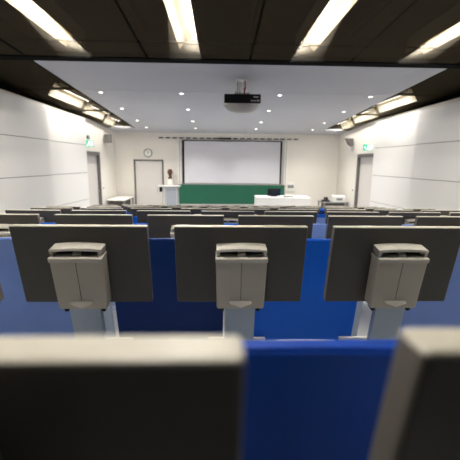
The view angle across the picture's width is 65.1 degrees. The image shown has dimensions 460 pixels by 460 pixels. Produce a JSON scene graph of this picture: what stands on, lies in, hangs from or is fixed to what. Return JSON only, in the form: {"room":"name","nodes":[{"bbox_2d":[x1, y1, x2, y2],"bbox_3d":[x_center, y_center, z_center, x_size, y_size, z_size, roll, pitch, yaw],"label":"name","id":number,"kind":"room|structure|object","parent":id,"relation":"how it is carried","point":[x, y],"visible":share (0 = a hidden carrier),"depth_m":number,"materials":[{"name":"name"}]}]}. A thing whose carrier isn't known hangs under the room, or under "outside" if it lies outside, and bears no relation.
{"room":"lecture hall","nodes":[
{"label":"lecture hall","id":0,"kind":"room"},
{"bbox_2d":[0,42,19,54],"bbox_3d":[-3.196,-2.146,3.631,1.070,0.114,2.098,0,11,-2],"label":"ceiling","id":1,"kind":"structure","parent":0,"point":[3,45],"depth_m":4.53,"materials":[{"name":"metal"}]},
{"bbox_2d":[0,60,74,89],"bbox_3d":[-3.260,-2.409,5.644,1.070,0.089,1.638,0,11,-2],"label":"ceiling","id":2,"kind":"structure","parent":0,"point":[5,61],"depth_m":5.70,"materials":[{"name":"metal"}]},
{"bbox_2d":[0,19,102,122],"bbox_3d":[-3.916,-2.984,5.273,0.230,1.645,12.900,0,11,-2],"label":"ceiling","id":3,"kind":"structure","parent":0,"point":[6,87],"depth_m":6.85,"materials":[{"name":"black paint"}]},
{"bbox_2d":[16,86,75,89],"bbox_3d":[-3.286,-2.541,6.454,1.070,0.040,0.040,0,11,-2],"label":"trim","id":4,"kind":"structure","parent":3,"relation":"attached to","point":[39,88],"depth_m":6.44,"materials":[{"name":"black paint"}]},
{"bbox_2d":[64,109,108,111],"bbox_3d":[-3.350,-2.801,8.439,1.070,0.040,0.040,0,11,-2],"label":"trim","id":5,"kind":"structure","parent":3,"relation":"attached to","point":[65,109],"depth_m":8.42,"materials":[{"name":"black paint"}]},
{"bbox_2d":[0,50,459,68],"bbox_3d":[0.167,-2.297,4.858,7.870,0.081,0.158,0,11,-2],"label":"trim","id":6,"kind":"structure","parent":3,"relation":"attached to","point":[38,57],"depth_m":4.82,"materials":[{"name":"black paint"}]},
{"bbox_2d":[4,38,459,48],"bbox_3d":[0.185,-2.214,4.285,7.870,0.017,0.012,0,11,-2],"label":"trim","id":7,"kind":"structure","parent":3,"relation":"attached to","point":[4,38],"depth_m":4.27,"materials":[{"name":"black paint"}]},
{"bbox_2d":[0,89,116,204],"bbox_3d":[-3.781,-0.575,5.726,0.350,3.255,12.900,0,11,-2],"label":"wall","id":8,"kind":"structure","parent":0,"point":[96,131],"depth_m":10.72,"materials":[{"name":"white paint"}]},
{"bbox_2d":[0,91,54,213],"bbox_3d":[-3.533,-0.913,6.094,0.163,2.590,1.950,0,11,-2],"label":"wall panel","id":9,"kind":"object","parent":8,"relation":"attached to","point":[26,179],"depth_m":6.13,"materials":[{"name":"white paint"}]},
{"bbox_2d":[47,107,89,207],"bbox_3d":[-3.594,-1.271,8.014,0.163,2.590,1.940,0,11,-2],"label":"wall panel","id":10,"kind":"object","parent":8,"relation":"attached to","point":[67,136],"depth_m":7.98,"materials":[{"name":"white paint"}]},
{"bbox_2d":[86,140,93,146],"bbox_3d":[-3.590,-2.199,9.144,0.239,0.160,0.060,0,11,-2],"label":"exit sign","id":11,"kind":"object","parent":8,"relation":"attached to","point":[89,143],"visible":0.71,"depth_m":9.13,"materials":[{"name":"green plastic"}]},
{"bbox_2d":[87,151,102,205],"bbox_3d":[-3.806,-1.065,9.817,0.162,2.116,1.436,0,11,-2],"label":"door","id":12,"kind":"structure","parent":8,"relation":"in","point":[93,158],"depth_m":10.14,"materials":[{"name":"grey laminate"}]},
{"bbox_2d":[104,134,111,142],"bbox_3d":[-3.665,-2.736,10.768,0.189,0.240,0.247,0,11,-2],"label":"loudspeaker","id":13,"kind":"object","parent":8,"relation":"attached to","point":[107,137],"visible":1,"depth_m":10.66,"materials":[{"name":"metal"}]},
{"bbox_2d":[17,89,107,111],"bbox_3d":[-3.318,-2.646,7.451,1.070,0.108,1.996,0,11,-2],"label":"ceiling","id":14,"kind":"structure","parent":0,"point":[30,93],"depth_m":7.28,"materials":[{"name":"metal"}]},
{"bbox_2d":[48,83,90,107],"bbox_3d":[-3.305,-2.784,7.518,0.248,0.225,1.620,0,11,-2],"label":"ceiling light","id":15,"kind":"object","parent":14,"relation":"attached to","point":[49,94],"visible":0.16,"depth_m":7.42,"materials":[{"name":"white plastic"}]},
{"bbox_2d":[68,111,132,127],"bbox_3d":[-3.389,-2.936,9.671,1.070,0.134,2.468,0,11,-2],"label":"ceiling","id":16,"kind":"structure","parent":0,"point":[98,117],"depth_m":9.34,"materials":[{"name":"metal"}]},
{"bbox_2d":[82,103,110,119],"bbox_3d":[-3.356,-2.995,9.130,0.248,0.225,1.470,0,11,-2],"label":"ceiling light","id":17,"kind":"object","parent":16,"relation":"attached to","point":[96,114],"visible":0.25,"depth_m":8.97,"materials":[{"name":"white plastic"}]},
{"bbox_2d":[103,116,120,125],"bbox_3d":[-3.397,-3.161,10.396,0.248,0.225,0.920,0,11,-2],"label":"ceiling light","id":18,"kind":"object","parent":16,"relation":"attached to","point":[114,120],"visible":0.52,"depth_m":10.35,"materials":[{"name":"white plastic"}]},
{"bbox_2d":[167,169,172,178],"bbox_3d":[-1.981,-1.854,11.906,0.173,0.325,0.179,9,13,38],"label":"bust","id":19,"kind":"object","parent":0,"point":[170,171],"visible":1,"depth_m":11.85,"materials":[{"name":"brown metal"}]},
{"bbox_2d":[114,132,339,205],"bbox_3d":[-0.079,-1.790,12.335,8.170,3.300,0.300,0,11,-2],"label":"wall","id":20,"kind":"structure","parent":0,"point":[312,159],"depth_m":12.07,"materials":[{"name":"white paint"}]},
{"bbox_2d":[144,149,151,156],"bbox_3d":[-2.719,-2.553,11.931,0.280,0.280,0.047,0,11,-2],"label":"wall clock","id":21,"kind":"object","parent":20,"relation":"attached to","point":[147,152],"visible":1,"depth_m":11.92,"materials":[{"name":"grey paint"}]},
{"bbox_2d":[133,159,163,204],"bbox_3d":[-2.728,-1.403,12.200,0.986,1.931,0.141,0,11,-2],"label":"door","id":22,"kind":"structure","parent":20,"relation":"in","point":[148,174],"depth_m":12.14,"materials":[{"name":"grey laminate"}]},
{"bbox_2d":[177,140,181,204],"bbox_3d":[-1.688,-1.704,12.115,0.120,2.580,0.058,0,11,-2],"label":"rail","id":23,"kind":"object","parent":20,"relation":"attached to","point":[178,141],"visible":0.56,"depth_m":12.00,"materials":[{"name":"silver metal"}]},
{"bbox_2d":[178,184,284,204],"bbox_3d":[0.063,-1.189,12.176,3.600,0.700,0.100,0,11,-2],"label":"chalkboard","id":24,"kind":"object","parent":23,"relation":"attached to","point":[189,194],"visible":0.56,"depth_m":12.19,"materials":[{"name":"metal"}]},
{"bbox_2d":[184,204,229,204],"bbox_3d":[0.060,-0.852,12.224,3.200,0.020,0.070,0,11,-2],"label":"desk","id":25,"kind":"object","parent":24,"relation":"on","point":[184,204],"depth_m":12.18,"materials":[{"name":"metal"}]},
{"bbox_2d":[182,140,281,183],"bbox_3d":[0.077,-2.262,12.069,3.320,1.430,0.054,0,11,-2],"label":"projection screen","id":26,"kind":"object","parent":20,"relation":"attached to","point":[204,161],"visible":1,"depth_m":12.04,"materials":[{"name":"fabric"}]},
{"bbox_2d":[283,141,288,194],"bbox_3d":[1.875,-1.689,12.231,0.120,2.580,0.058,0,11,-2],"label":"rail","id":27,"kind":"object","parent":20,"relation":"attached to","point":[286,142],"visible":0.56,"depth_m":12.12,"materials":[{"name":"silver metal"}]},
{"bbox_2d":[287,182,293,190],"bbox_3d":[2.067,-1.482,12.279,0.240,0.300,0.055,0,11,-2],"label":"control box","id":28,"kind":"object","parent":20,"relation":"attached to","point":[290,185],"visible":1,"depth_m":12.25,"materials":[{"name":"white paint"}]},
{"bbox_2d":[103,113,351,128],"bbox_3d":[-0.046,-4.152,11.640,8.370,1.600,0.600,0,11,-2],"label":"wall","id":29,"kind":"structure","parent":0,"point":[334,127],"depth_m":11.38,"materials":[{"name":"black paint"}]},
{"bbox_2d":[106,126,349,134],"bbox_3d":[-0.045,-3.167,11.460,7.870,0.110,0.915,0,11,-2],"label":"ceiling panel","id":30,"kind":"object","parent":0,"point":[158,130],"visible":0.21,"depth_m":11.42,"materials":[{"name":"white paint"}]},
{"bbox_2d":[0,0,459,63],"bbox_3d":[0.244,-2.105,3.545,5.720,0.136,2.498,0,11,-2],"label":"ceiling","id":31,"kind":"structure","parent":0,"point":[385,22],"depth_m":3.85,"materials":[{"name":"metal"}]},
{"bbox_2d":[5,0,85,45],"bbox_3d":[-1.923,-2.262,3.740,0.248,0.192,1.620,0,11,-2],"label":"ceiling light","id":32,"kind":"object","parent":31,"relation":"attached to","point":[33,1],"visible":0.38,"depth_m":3.83,"materials":[{"name":"white plastic"}]},
{"bbox_2d":[163,0,198,46],"bbox_3d":[-0.494,-2.256,3.787,0.248,0.192,1.620,0,11,-2],"label":"ceiling light","id":33,"kind":"object","parent":31,"relation":"attached to","point":[190,1],"visible":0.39,"depth_m":3.85,"materials":[{"name":"white plastic"}]},
{"bbox_2d":[295,0,357,50],"bbox_3d":[0.985,-2.249,3.835,0.248,0.192,1.620,0,11,-2],"label":"ceiling light","id":34,"kind":"object","parent":31,"relation":"attached to","point":[354,1],"visible":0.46,"depth_m":3.81,"materials":[{"name":"white plastic"}]},
{"bbox_2d":[406,4,459,53],"bbox_3d":[2.435,-2.243,3.883,0.248,0.192,1.620,0,11,-2],"label":"ceiling light","id":35,"kind":"object","parent":31,"relation":"attached to","point":[453,30],"visible":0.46,"depth_m":4.14,"materials":[{"name":"white plastic"}]},
{"bbox_2d":[79,90,393,130],"bbox_3d":[0.077,-2.813,8.755,5.740,0.306,4.528,0,11,-2],"label":"ceiling panel","id":36,"kind":"object","parent":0,"point":[153,109],"visible":0.79,"depth_m":8.02,"materials":[{"name":"white paint"}]},
{"bbox_2d":[31,60,134,127],"bbox_3d":[-2.777,-2.740,7.873,0.018,0.436,6.110,0,11,-2],"label":"trim","id":37,"kind":"structure","parent":36,"relation":"attached to","point":[31,60],"depth_m":6.29,"materials":[{"name":"black paint"}]},
{"bbox_2d":[323,69,447,130],"bbox_3d":[2.982,-2.715,8.061,0.018,0.436,6.110,0,11,-2],"label":"trim","id":38,"kind":"structure","parent":36,"relation":"attached to","point":[446,69],"depth_m":7.31,"materials":[{"name":"black paint"}]},
{"bbox_2d":[33,60,445,94],"bbox_3d":[0.174,-2.415,5.717,5.740,0.145,1.570,0,11,-2],"label":"ceiling panel","id":39,"kind":"object","parent":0,"point":[82,75],"visible":0.71,"depth_m":5.58,"materials":[{"name":"white paint"}]},
{"bbox_2d":[224,79,260,113],"bbox_3d":[0.189,-2.157,5.859,0.580,0.510,0.528,0,11,-2],"label":"projector","id":40,"kind":"object","parent":39,"relation":"hanging from","point":[239,103],"visible":1,"depth_m":5.66,"materials":[{"name":"grey plastic"}]},
{"bbox_2d":[113,301,371,339],"bbox_3d":[0.113,0.475,6.148,8.470,1.117,13.100,0,11,-2],"label":"floor","id":41,"kind":"structure","parent":0,"point":[366,312],"depth_m":2.83,"materials":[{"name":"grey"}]},
{"bbox_2d":[0,283,3,301],"bbox_3d":[-1.058,0.417,1.360,0.454,0.920,0.292,0,11,-2],"label":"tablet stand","id":42,"kind":"object","parent":41,"relation":"on","point":[1,290],"visible":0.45,"depth_m":1.30,"materials":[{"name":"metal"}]},
{"bbox_2d":[0,238,74,335],"bbox_3d":[-0.788,0.261,1.465,0.430,0.495,0.180,0,11,-2],"label":"seat","id":43,"kind":"object","parent":42,"relation":"attached to","point":[18,317],"visible":0.3,"depth_m":1.45,"materials":[{"name":"fabric"}]},
{"bbox_2d":[0,214,40,237],"bbox_3d":[-1.361,0.342,2.280,0.454,0.920,0.293,0,11,-1],"label":"seat","id":44,"kind":"object","parent":41,"relation":"on","point":[6,220],"visible":0.12,"depth_m":2.11,"materials":[{"name":"plastic"}]},
{"bbox_2d":[5,209,61,222],"bbox_3d":[-1.665,0.266,3.200,0.454,0.920,0.292,0,11,-2],"label":"seat","id":45,"kind":"object","parent":41,"relation":"on","point":[46,216],"visible":0.2,"depth_m":3.03,"materials":[{"name":"plastic"}]},
{"bbox_2d":[30,207,72,213],"bbox_3d":[-1.964,0.191,4.120,0.454,0.920,0.292,0,11,-2],"label":"seat","id":46,"kind":"object","parent":41,"relation":"on","point":[63,210],"visible":0.02,"depth_m":3.95,"materials":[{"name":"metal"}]},
{"bbox_2d":[46,206,80,209],"bbox_3d":[-2.265,0.116,5.039,0.454,0.920,0.292,0,11,-2],"label":"seat","id":47,"kind":"object","parent":41,"relation":"on","point":[73,207],"visible":0.04,"depth_m":4.86,"materials":[{"name":"metal"}]},
{"bbox_2d":[9,224,152,335],"bbox_3d":[-0.514,0.420,1.378,0.454,0.920,0.292,0,11,-2],"label":"seat","id":48,"kind":"object","parent":41,"relation":"on","point":[83,268],"visible":0.8,"depth_m":1.23,"materials":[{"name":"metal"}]},
{"bbox_2d":[54,214,133,335],"bbox_3d":[-0.814,0.344,2.298,0.454,0.920,0.292,0,11,-1],"label":"seat","id":49,"kind":"object","parent":41,"relation":"on","point":[97,219],"visible":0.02,"depth_m":2.13,"materials":[{"name":"metal"}]},
{"bbox_2d":[71,210,126,309],"bbox_3d":[-1.118,0.269,3.217,0.454,0.920,0.293,0,11,-2],"label":"seat","id":50,"kind":"object","parent":41,"relation":"on","point":[72,211],"visible":0.04,"depth_m":3.04,"materials":[{"name":"metal"}]},
{"bbox_2d":[81,208,122,209],"bbox_3d":[-1.419,0.193,4.137,0.454,0.920,0.292,0,11,-1],"label":"seat","id":51,"kind":"object","parent":41,"relation":"on","point":[81,208],"visible":0.02,"depth_m":3.96,"materials":[{"name":"plastic"}]},
{"bbox_2d":[87,206,120,207],"bbox_3d":[-1.718,0.118,5.057,0.454,0.920,0.292,0,11,-1],"label":"seat","id":52,"kind":"object","parent":41,"relation":"on","point":[87,206],"visible":0.03,"depth_m":4.88,"materials":[{"name":"plastic"}]},
{"bbox_2d":[106,196,133,206],"bbox_3d":[-3.474,-0.662,11.496,0.560,0.720,1.150,0,11,-2],"label":"side table","id":53,"kind":"object","parent":41,"relation":"on","point":[118,200],"visible":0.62,"depth_m":10.98,"materials":[{"name":"white paint"}]},
{"bbox_2d":[0,335,244,459],"bbox_3d":[-0.226,0.501,0.365,0.454,0.920,0.292,0,11,-2],"label":"seat","id":54,"kind":"object","parent":41,"relation":"on","point":[164,397],"visible":1,"depth_m":0.20,"materials":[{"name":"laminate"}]},
{"bbox_2d":[127,207,160,212],"bbox_3d":[-1.179,0.120,5.075,0.454,0.920,0.292,0,11,-2],"label":"seat","id":55,"kind":"object","parent":41,"relation":"on","point":[128,208],"visible":0.02,"depth_m":4.90,"materials":[{"name":"plastic"}]},
{"bbox_2d":[130,208,171,216],"bbox_3d":[-0.879,0.196,4.155,0.454,0.920,0.292,0,11,-2],"label":"seat","id":56,"kind":"object","parent":41,"relation":"on","point":[133,210],"visible":0.02,"depth_m":3.98,"materials":[{"name":"plastic"}]},
{"bbox_2d":[137,210,190,222],"bbox_3d":[-0.573,0.271,3.235,0.454,0.920,0.292,0,11,-2],"label":"seat","id":57,"kind":"object","parent":41,"relation":"on","point":[141,214],"visible":0.02,"depth_m":3.06,"materials":[{"name":"plastic"}]},
{"bbox_2d":[157,185,180,204],"bbox_3d":[-1.826,-0.743,10.795,0.672,1.170,0.500,0,11,-2],"label":"lectern","id":58,"kind":"object","parent":41,"relation":"on","point":[171,191],"visible":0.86,"depth_m":10.55,"materials":[{"name":"wood"}]},
{"bbox_2d":[167,207,200,210],"bbox_3d":[-0.636,0.123,5.092,0.454,0.920,0.292,0,11,-2],"label":"seat","id":59,"kind":"object","parent":41,"relation":"on","point":[173,208],"visible":0.02,"depth_m":4.91,"materials":[{"name":"plastic"}]},
{"bbox_2d":[147,214,223,237],"bbox_3d":[-0.271,0.347,2.315,0.454,0.920,0.292,0,11,-2],"label":"seat","id":60,"kind":"object","parent":41,"relation":"on","point":[159,226],"visible":0.23,"depth_m":2.15,"materials":[{"name":"plastic"}]},
{"bbox_2d":[180,208,220,214],"bbox_3d":[-0.330,0.198,4.173,0.454,0.920,0.292,0,11,-2],"label":"seat","id":61,"kind":"object","parent":41,"relation":"on","point":[194,211],"visible":0.06,"depth_m":4.00,"materials":[{"name":"plastic"}]},
{"bbox_2d":[207,207,239,210],"bbox_3d":[-0.093,0.125,5.110,0.454,0.920,0.293,0,11,-2],"label":"seat","id":62,"kind":"object","parent":41,"relation":"on","point":[221,208],"visible":0.02,"depth_m":4.93,"materials":[{"name":"plastic"}]},
{"bbox_2d":[201,211,253,309],"bbox_3d":[-0.024,0.274,3.253,0.454,0.920,0.293,0,11,-1],"label":"seat","id":63,"kind":"object","parent":41,"relation":"on","point":[229,216],"visible":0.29,"depth_m":3.08,"materials":[{"name":"plastic"}]},
{"bbox_2d":[226,206,252,208],"bbox_3d":[0.152,0.052,6.048,0.454,0.920,0.292,0,11,-2],"label":"seat","id":64,"kind":"object","parent":41,"relation":"on","point":[241,207],"visible":0.02,"depth_m":5.87,"materials":[{"name":"metal"}]},
{"bbox_2d":[174,225,307,339],"bbox_3d":[0.031,0.422,1.396,0.454,0.920,0.292,0,11,-2],"label":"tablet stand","id":65,"kind":"object","parent":41,"relation":"on","point":[239,268],"visible":0.83,"depth_m":1.24,"materials":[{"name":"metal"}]},
{"bbox_2d":[115,238,222,335],"bbox_3d":[-0.244,0.263,1.483,0.430,0.495,0.180,0,11,-2],"label":"seat","id":66,"kind":"object","parent":65,"relation":"attached to","point":[164,315],"visible":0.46,"depth_m":1.46,"materials":[{"name":"fabric"}]},
{"bbox_2d":[254,239,356,339],"bbox_3d":[0.301,0.266,1.500,0.430,0.495,0.180,0,11,-2],"label":"seat","id":67,"kind":"object","parent":65,"relation":"attached to","point":[311,317],"visible":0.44,"depth_m":1.48,"materials":[{"name":"fabric"}]},
{"bbox_2d":[229,209,269,214],"bbox_3d":[0.212,0.201,4.190,0.454,0.920,0.292,0,11,-2],"label":"seat","id":68,"kind":"object","parent":41,"relation":"on","point":[256,211],"visible":0.08,"depth_m":4.01,"materials":[{"name":"metal"}]},
{"bbox_2d":[247,207,279,210],"bbox_3d":[0.458,0.128,5.128,0.454,0.920,0.292,0,11,-2],"label":"seat","id":69,"kind":"object","parent":41,"relation":"on","point":[271,209],"visible":0.02,"depth_m":4.96,"materials":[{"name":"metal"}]},
{"bbox_2d":[238,215,313,339],"bbox_3d":[0.270,0.349,2.333,0.454,0.920,0.292,0,11,-2],"label":"seat","id":70,"kind":"object","parent":41,"relation":"on","point":[303,220],"visible":0.02,"depth_m":2.16,"materials":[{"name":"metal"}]},
{"bbox_2d":[254,195,310,205],"bbox_3d":[1.517,-0.540,10.634,1.540,0.900,0.720,0,11,-2],"label":"desk","id":71,"kind":"object","parent":41,"relation":"on","point":[259,199],"visible":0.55,"depth_m":10.24,"materials":[{"name":"white paint"}]},
{"bbox_2d":[268,189,280,196],"bbox_3d":[1.284,-1.091,10.488,0.380,0.230,0.150,0,11,-2],"label":"monitor","id":72,"kind":"object","parent":71,"relation":"on","point":[271,192],"visible":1,"depth_m":10.45,"materials":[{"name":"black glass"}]},
{"bbox_2d":[264,211,316,223],"bbox_3d":[0.519,0.276,3.271,0.454,0.920,0.292,0,11,-2],"label":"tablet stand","id":73,"kind":"object","parent":41,"relation":"on","point":[314,213],"visible":0.02,"depth_m":3.10,"materials":[{"name":"metal"}]},
{"bbox_2d":[316,218,325,223],"bbox_3d":[0.786,0.119,3.376,0.430,0.495,0.180,0,11,-2],"label":"seat","id":74,"kind":"object","parent":73,"relation":"attached to","point":[319,220],"visible":0.04,"depth_m":3.26,"materials":[{"name":"fabric"}]},
{"bbox_2d":[278,209,317,217],"bbox_3d":[0.758,0.203,4.208,0.454,0.920,0.292,0,11,-2],"label":"seat","id":75,"kind":"object","parent":41,"relation":"on","point":[278,209],"visible":0.02,"depth_m":4.03,"materials":[{"name":"metal"}]},
{"bbox_2d":[287,208,319,213],"bbox_3d":[1.004,0.130,5.146,0.454,0.920,0.292,0,11,-2],"label":"seat","id":76,"kind":"object","parent":41,"relation":"on","point":[287,208],"visible":0.02,"depth_m":4.97,"materials":[{"name":"metal"}]},
{"bbox_2d":[318,200,348,207],"bbox_3d":[3.224,-0.558,11.372,0.780,0.700,0.650,0,11,-2],"label":"side table","id":77,"kind":"object","parent":41,"relation":"on","point":[331,203],"visible":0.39,"depth_m":11.06,"materials":[{"name":"grey paint"}]},
{"bbox_2d":[331,195,345,201],"bbox_3d":[3.389,-0.987,11.271,0.400,0.183,0.304,0,11,-2],"label":"cardboard box","id":78,"kind":"object","parent":77,"relation":"on","point":[335,198],"visible":1,"depth_m":11.14,"materials":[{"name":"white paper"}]},
{"bbox_2d":[325,209,366,217],"bbox_3d":[1.305,0.205,4.226,0.454,0.920,0.292,0,11,-2],"label":"seat","id":79,"kind":"object","parent":41,"relation":"on","point":[341,210],"visible":0.04,"depth_m":4.05,"materials":[{"name":"metal"}]},
{"bbox_2d":[325,211,378,223],"bbox_3d":[1.059,0.278,3.288,0.454,0.920,0.292,0,11,-1],"label":"seat","id":80,"kind":"object","parent":41,"relation":"on","point":[333,213],"visible":0.02,"depth_m":3.11,"materials":[{"name":"metal"}]},
{"bbox_2d":[325,215,402,339],"bbox_3d":[0.815,0.351,2.351,0.454,0.920,0.292,0,11,-2],"label":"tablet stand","id":81,"kind":"object","parent":41,"relation":"on","point":[332,221],"visible":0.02,"depth_m":2.18,"materials":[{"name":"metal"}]},
{"bbox_2d":[312,224,326,238],"bbox_3d":[0.543,0.193,2.438,0.430,0.495,0.180,0,11,-2],"label":"seat","id":82,"kind":"object","parent":81,"relation":"attached to","point":[319,230],"visible":0.06,"depth_m":2.33,"materials":[{"name":"fabric"}]},
{"bbox_2d":[364,208,396,211],"bbox_3d":[2.091,0.135,5.181,0.454,0.920,0.293,0,11,-2],"label":"seat","id":83,"kind":"object","parent":41,"relation":"on","point":[367,209],"visible":0.02,"depth_m":5.00,"materials":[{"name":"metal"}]},
{"bbox_2d":[323,226,459,339],"bbox_3d":[0.576,0.424,1.413,0.454,0.920,0.292,0,11,-2],"label":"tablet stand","id":84,"kind":"object","parent":41,"relation":"on","point":[391,269],"visible":0.88,"depth_m":1.26,"materials":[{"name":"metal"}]},
{"bbox_2d":[398,247,459,336],"bbox_3d":[0.846,0.268,1.518,0.430,0.495,0.180,0,11,-2],"label":"seat","id":85,"kind":"object","parent":84,"relation":"attached to","point":[446,313],"visible":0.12,"depth_m":1.50,"materials":[{"name":"plastic"}]},
{"bbox_2d":[373,210,413,215],"bbox_3d":[1.845,0.208,4.244,0.454,0.920,0.292,0,11,-2],"label":"seat","id":86,"kind":"object","parent":41,"relation":"on","point":[381,212],"visible":0.02,"depth_m":4.07,"materials":[{"name":"metal"}]},
{"bbox_2d":[369,328,459,459],"bbox_3d":[0.323,0.499,0.382,0.454,0.920,0.292,0,11,-2],"label":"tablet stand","id":87,"kind":"object","parent":41,"relation":"on","point":[419,417],"visible":1,"depth_m":0.21,"materials":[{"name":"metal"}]},
{"bbox_2d":[241,339,397,459],"bbox_3d":[0.046,0.344,0.470,0.430,0.495,0.180,0,11,-2],"label":"seat","id":88,"kind":"object","parent":87,"relation":"attached to","point":[304,399],"visible":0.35,"depth_m":0.36,"materials":[{"name":"plastic"}]},
{"bbox_2d":[388,212,440,223],"bbox_3d":[1.603,0.281,3.306,0.454,0.920,0.292,0,11,-2],"label":"seat","id":89,"kind":"object","parent":41,"relation":"on","point":[408,217],"visible":0.16,"depth_m":3.13,"materials":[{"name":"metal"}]},
{"bbox_2d":[403,208,434,211],"bbox_3d":[2.637,0.137,5.199,0.454,0.920,0.292,0,11,-2],"label":"seat","id":90,"kind":"object","parent":41,"relation":"on","point":[414,209],"visible":0.04,"depth_m":5.03,"materials":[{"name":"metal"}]},
{"bbox_2d":[414,216,459,225],"bbox_3d":[1.360,0.354,2.369,0.454,0.920,0.292,0,11,-1],"label":"seat","id":91,"kind":"object","parent":41,"relation":"on","point":[419,220],"visible":0.02,"depth_m":2.19,"materials":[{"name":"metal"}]},
{"bbox_2d":[421,210,459,215],"bbox_3d":[2.392,0.210,4.261,0.454,0.920,0.292,0,11,-2],"label":"seat","id":92,"kind":"object","parent":41,"relation":"on","point":[443,212],"visible":0.04,"depth_m":4.08,"materials":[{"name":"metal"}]},
{"bbox_2d":[449,212,459,215],"bbox_3d":[2.147,0.283,3.324,0.454,0.920,0.292,0,11,-2],"label":"seat","id":93,"kind":"object","parent":41,"relation":"on","point":[450,213],"visible":0.06,"depth_m":3.14,"materials":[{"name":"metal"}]},
{"bbox_2d":[325,116,388,130],"bbox_3d":[3.442,-2.906,9.893,1.000,0.134,2.468,0,11,-2],"label":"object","id":94,"kind":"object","parent":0,"point":[356,117],"depth_m":9.62,"materials":[{"name":"metal"}]},
{"bbox_2d":[352,108,377,121],"bbox_3d":[3.420,-2.965,9.351,0.248,0.225,1.470,0,11,-2],"label":"ceiling light","id":95,"kind":"object","parent":94,"relation":"attached to","point":[370,109],"visible":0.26,"depth_m":9.15,"materials":[{"name":"white plastic"}]},
{"bbox_2d":[336,97,459,206],"bbox_3d":[4.035,-0.550,5.979,0.350,3.275,12.900,0,11,-2],"label":"wall","id":96,"kind":"structure","parent":0,"point":[365,134],"depth_m":10.88,"materials":[{"name":"white paint"}]},
{"bbox_2d":[345,138,353,150],"bbox_3d":[3.591,-2.564,10.828,0.236,0.370,0.206,0,11,-2],"label":"loudspeaker","id":97,"kind":"object","parent":96,"relation":"attached to","point":[349,141],"visible":1,"depth_m":10.73,"materials":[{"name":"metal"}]},
{"bbox_2d":[354,153,373,206],"bbox_3d":[3.800,-1.030,10.004,0.162,2.136,1.356,0,11,-2],"label":"door","id":98,"kind":"structure","parent":96,"relation":"in","point":[364,168],"depth_m":10.23,"materials":[{"name":"grey laminate"}]},
{"bbox_2d":[363,144,372,150],"bbox_3d":[3.632,-2.175,9.480,0.239,0.160,0.060,0,11,-2],"label":"exit sign","id":99,"kind":"object","parent":96,"relation":"attached to","point":[367,147],"visible":1,"depth_m":9.46,"materials":[{"name":"green plastic"}]},
{"bbox_2d":[369,112,417,209],"bbox_3d":[3.707,-1.227,8.189,0.163,2.590,1.890,0,11,-2],"label":"wall panel","id":100,"kind":"object","parent":96,"relation":"attached to","point":[394,146],"depth_m":8.12,"materials":[{"name":"white paint"}]},
{"bbox_2d":[409,101,459,209],"bbox_3d":[3.767,-0.877,6.312,0.163,2.590,1.910,0,11,-2],"label":"wall panel","id":101,"kind":"object","parent":96,"relation":"attached to","point":[435,181],"depth_m":6.47,"materials":[{"name":"white paint"}]},
{"bbox_2d":[357,96,444,115],"bbox_3d":[3.513,-2.616,7.674,1.000,0.108,1.996,0,11,-2],"label":"ceiling","id":102,"kind":"structure","parent":0,"point":[422,98],"depth_m":7.50,"materials":[{"name":"metal"}]},
{"bbox_2d":[378,90,416,111],"bbox_3d":[3.472,-2.754,7.739,0.248,0.225,1.620,0,11,-2],"label":"ceiling light","id":103,"kind":"object","parent":102,"relation":"attached to","point":[410,97],"visible":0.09,"depth_m":7.58,"materials":[{"name":"white plastic"}]},
{"bbox_2d":[352,36,459,125],"bbox_3d":[4.220,-2.958,5.536,0.230,1.625,12.900,0,11,-2],"label":"ceiling","id":104,"kind":"structure","parent":0,"point":[456,95],"depth_m":7.04,"materials":[{"name":"black paint"}]},
{"bbox_2d":[395,93,447,95],"bbox_3d":[3.545,-2.511,6.677,1.000,0.040,0.040,0,11,-2],"label":"trim","id":105,"kind":"structure","parent":104,"relation":"attached to","point":[404,93],"depth_m":6.66,"materials":[{"name":"black paint"}]},
{"bbox_2d":[397,69,459,95],"bbox_3d":[3.571,-2.379,5.867,1.000,0.089,1.638,0,11,-2],"label":"ceiling","id":106,"kind":"structure","parent":0,"point":[454,91],"depth_m":6.03,"materials":[{"name":"metal"}]},
{"bbox_3d":[1.069,-1.730,0.733,1.330,0.174,3.208,0,11,-2],"label":"ceiling","id":107,"kind":"structure","parent":0,"visible":0},
{"bbox_2d":[249,0,259,34],"bbox_3d":[0.357,-2.063,1.921,0.024,0.060,5.710,0,11,-2],"label":"trim","id":108,"kind":"structure","parent":107,"relation":"attached to","point":[259,0],"depth_m":4.15,"materials":[{"name":"black paint"}]},
{"bbox_3d":[-1.744,-1.742,0.641,1.560,0.174,3.208,0,11,-2],"label":"ceiling","id":109,"kind":"structure","parent":0,"visible":0},
{"bbox_2d":[0,30,25,55],"bbox_3d":[-2.583,-1.952,1.849,0.040,0.414,5.710,0,11,-2],"label":"trim","id":110,"kind":"structure","parent":109,"relation":"attached to","point":[1,40],"depth_m":4.41,"materials":[{"name":"black paint"}]},
{"bbox_2d":[129,0,147,32],"bbox_3d":[-0.993,-2.069,1.877,0.024,0.060,5.710,0,11,-2],"label":"trim","id":111,"kind":"structure","parent":109,"relation":"attached to","point":[134,9],"depth_m":4.09,"materials":[{"name":"black paint"}]},
{"bbox_3d":[2.474,-1.724,0.779,1.440,0.174,3.208,0,11,-2],"label":"ceiling","id":112,"kind":"structure","parent":0,"visible":0},
{"bbox_2d":[351,0,391,37],"bbox_3d":[1.706,-2.057,1.965,0.024,0.060,5.710,0,11,-2],"label":"trim","id":113,"kind":"structure","parent":112,"relation":"attached to","point":[386,0],"depth_m":4.16,"materials":[{"name":"black paint"}]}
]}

